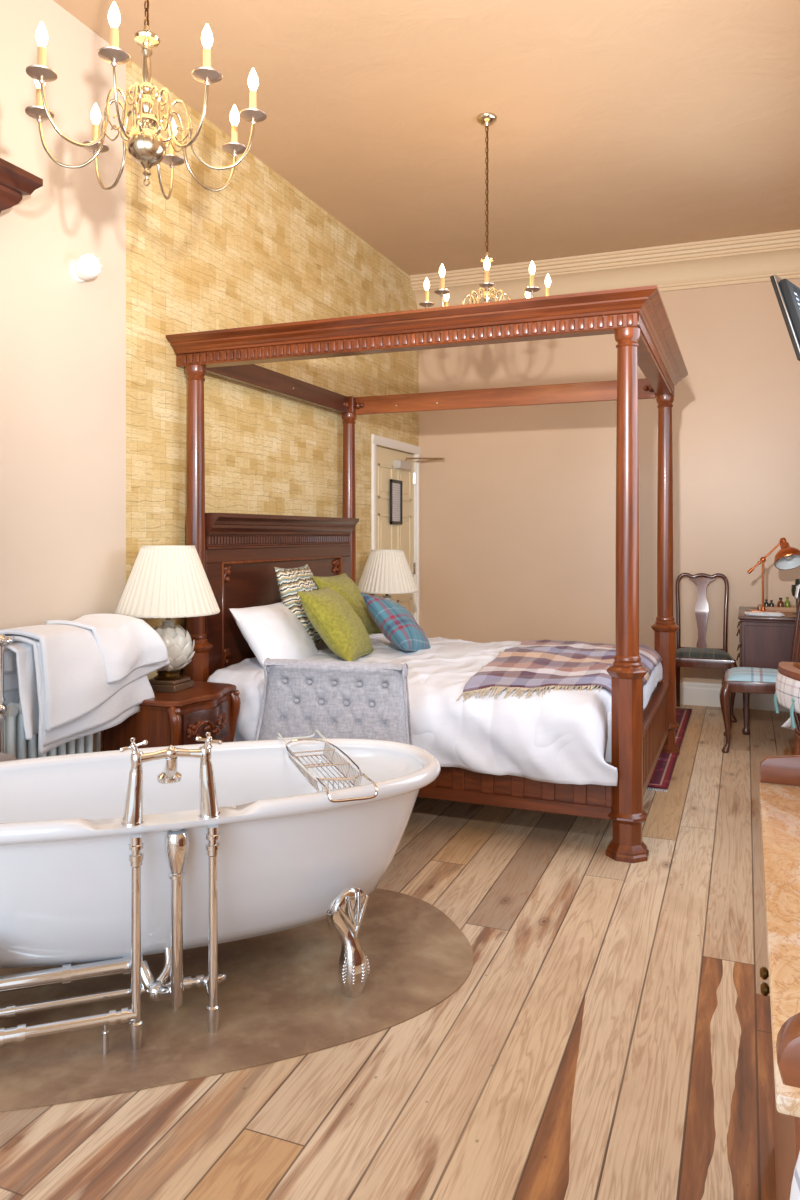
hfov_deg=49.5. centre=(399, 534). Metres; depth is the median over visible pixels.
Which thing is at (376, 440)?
trim
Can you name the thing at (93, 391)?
wall
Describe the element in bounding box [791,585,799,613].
wine glass
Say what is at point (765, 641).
writing desk
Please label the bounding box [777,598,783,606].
bottle
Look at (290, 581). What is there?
patterned cushion
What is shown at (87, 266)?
detector
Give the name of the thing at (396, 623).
cushion
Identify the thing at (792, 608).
wooden tray
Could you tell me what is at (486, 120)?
chandelier
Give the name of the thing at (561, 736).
duvet
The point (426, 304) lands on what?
candle light
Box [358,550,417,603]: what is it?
table lamp
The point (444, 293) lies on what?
candle light
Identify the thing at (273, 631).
pillow
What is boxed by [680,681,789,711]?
baseboard
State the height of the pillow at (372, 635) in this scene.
0.322 m
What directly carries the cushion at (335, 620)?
on the duvet at (561, 736)
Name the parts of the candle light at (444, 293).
candle bulb, candle bulb, arm, arm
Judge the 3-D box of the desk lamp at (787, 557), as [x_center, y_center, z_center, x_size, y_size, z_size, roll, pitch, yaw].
[2.607,0.286,6.038,0.388,0.528,0.198,0,0,36]
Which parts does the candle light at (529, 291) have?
arm, arm, candle bulb, candle bulb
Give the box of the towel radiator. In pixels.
[0,634,101,759]
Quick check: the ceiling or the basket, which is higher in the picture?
the ceiling
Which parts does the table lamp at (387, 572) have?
shade trim, shade trim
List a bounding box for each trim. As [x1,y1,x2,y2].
[371,434,420,625]
[410,229,799,308]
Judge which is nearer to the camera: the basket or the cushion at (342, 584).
the basket
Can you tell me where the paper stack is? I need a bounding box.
[744,611,784,615]
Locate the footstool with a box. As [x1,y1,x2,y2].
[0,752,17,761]
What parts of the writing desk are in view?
leg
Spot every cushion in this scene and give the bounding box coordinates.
[274,564,324,644]
[297,586,373,660]
[312,573,382,634]
[360,592,430,651]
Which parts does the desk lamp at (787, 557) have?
arm, lamp shade, bulb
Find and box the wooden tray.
[757,604,795,611]
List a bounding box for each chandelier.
[25,0,266,199]
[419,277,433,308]
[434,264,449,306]
[462,113,510,304]
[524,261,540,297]
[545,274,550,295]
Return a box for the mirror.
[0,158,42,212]
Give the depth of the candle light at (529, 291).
4.42 m
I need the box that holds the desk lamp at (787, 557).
[746,538,799,611]
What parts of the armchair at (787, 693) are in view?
arm rail, leg, seat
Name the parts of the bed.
post, canopy rail, headboard, headboard cornice, post, canopy cornice, dentil moulding, canopy rail, rail, post, mattress, foot rail, post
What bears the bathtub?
on the pad
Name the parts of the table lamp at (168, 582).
shade trim, lamp shade, shade trim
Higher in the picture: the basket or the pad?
the basket
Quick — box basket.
[285,739,361,791]
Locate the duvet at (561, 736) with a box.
[207,637,662,785]
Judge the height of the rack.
0.060 m
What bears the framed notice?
attached to the door
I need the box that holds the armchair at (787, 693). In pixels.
[774,661,799,754]
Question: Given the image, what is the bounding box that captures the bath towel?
[0,614,169,754]
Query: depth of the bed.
4.22 m
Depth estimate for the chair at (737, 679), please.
5.36 m
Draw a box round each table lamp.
[115,545,219,692]
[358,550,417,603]
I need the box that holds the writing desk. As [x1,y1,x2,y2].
[736,606,799,734]
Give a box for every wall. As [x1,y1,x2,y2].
[0,0,418,751]
[419,278,799,683]
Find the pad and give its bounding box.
[0,888,473,1111]
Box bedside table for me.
[104,681,240,750]
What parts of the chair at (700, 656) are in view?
leg, frame, seat frame, leg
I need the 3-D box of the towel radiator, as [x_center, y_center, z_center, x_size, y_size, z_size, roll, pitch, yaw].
[-1.417,0.861,3.491,0.166,0.979,0.590,0,0,22]
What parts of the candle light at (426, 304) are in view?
candle bulb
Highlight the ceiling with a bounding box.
[53,0,799,274]
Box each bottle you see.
[764,599,768,606]
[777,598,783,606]
[784,597,789,606]
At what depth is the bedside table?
3.85 m
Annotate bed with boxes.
[166,285,687,862]
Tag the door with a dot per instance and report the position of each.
(391, 464)
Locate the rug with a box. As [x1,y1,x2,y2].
[646,708,691,791]
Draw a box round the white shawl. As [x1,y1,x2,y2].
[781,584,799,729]
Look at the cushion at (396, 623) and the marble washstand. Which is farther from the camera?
the cushion at (396, 623)
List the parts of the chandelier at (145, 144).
candle bulb, candle bulb, arm, arm, candle bulb, candle bulb, arm, arm, chain, arm, candle bulb, arm, arm, arm, candle bulb, candle bulb, candle bulb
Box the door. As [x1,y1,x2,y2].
[377,446,444,616]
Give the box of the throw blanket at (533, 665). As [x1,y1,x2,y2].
[456,639,661,701]
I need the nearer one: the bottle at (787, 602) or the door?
the bottle at (787, 602)
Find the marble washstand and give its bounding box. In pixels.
[759,755,799,1199]
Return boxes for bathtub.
[0,732,440,1054]
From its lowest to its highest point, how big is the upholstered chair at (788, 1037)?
0.988 m
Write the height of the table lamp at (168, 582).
0.668 m
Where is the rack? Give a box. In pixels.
[276,730,377,802]
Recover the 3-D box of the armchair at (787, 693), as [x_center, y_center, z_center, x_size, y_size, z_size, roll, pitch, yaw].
[2.010,0.976,3.882,0.605,0.751,0.640,0,0,12]
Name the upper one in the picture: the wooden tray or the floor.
the wooden tray
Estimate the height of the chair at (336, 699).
0.796 m
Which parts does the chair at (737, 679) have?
leg, leg, seat frame, frame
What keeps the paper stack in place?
on the writing desk
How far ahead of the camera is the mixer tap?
2.35 m
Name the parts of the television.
casing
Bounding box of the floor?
[0,704,794,1199]
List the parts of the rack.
hook rail, hook rail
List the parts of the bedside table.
leg, drawer, leg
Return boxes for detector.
[69,253,102,282]
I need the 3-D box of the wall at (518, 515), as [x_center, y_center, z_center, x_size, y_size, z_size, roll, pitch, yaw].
[1.788,-0.450,7.183,3.430,3.600,0.150,0,0,22]
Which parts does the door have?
closer arm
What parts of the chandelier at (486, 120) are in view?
chain, candle bulb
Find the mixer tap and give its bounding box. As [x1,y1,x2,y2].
[119,732,221,825]
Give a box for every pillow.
[229,602,317,668]
[369,634,384,637]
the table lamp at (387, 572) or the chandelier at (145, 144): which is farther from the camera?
the table lamp at (387, 572)
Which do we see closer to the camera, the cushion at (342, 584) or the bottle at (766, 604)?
the cushion at (342, 584)
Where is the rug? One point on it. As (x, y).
(661, 776)
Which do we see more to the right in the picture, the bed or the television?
the television
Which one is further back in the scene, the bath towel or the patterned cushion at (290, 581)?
the patterned cushion at (290, 581)
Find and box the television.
[770,274,799,360]
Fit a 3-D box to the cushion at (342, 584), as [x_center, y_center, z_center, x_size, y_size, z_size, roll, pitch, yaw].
[-0.307,0.430,5.245,0.277,0.372,0.456,0,0,22]
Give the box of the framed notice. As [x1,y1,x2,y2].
[390,479,401,523]
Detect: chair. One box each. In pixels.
[254,658,412,744]
[675,573,736,721]
[719,595,799,752]
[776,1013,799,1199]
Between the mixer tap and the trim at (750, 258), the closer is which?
the mixer tap
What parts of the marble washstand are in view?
knob, knob, cupboard door, cupboard door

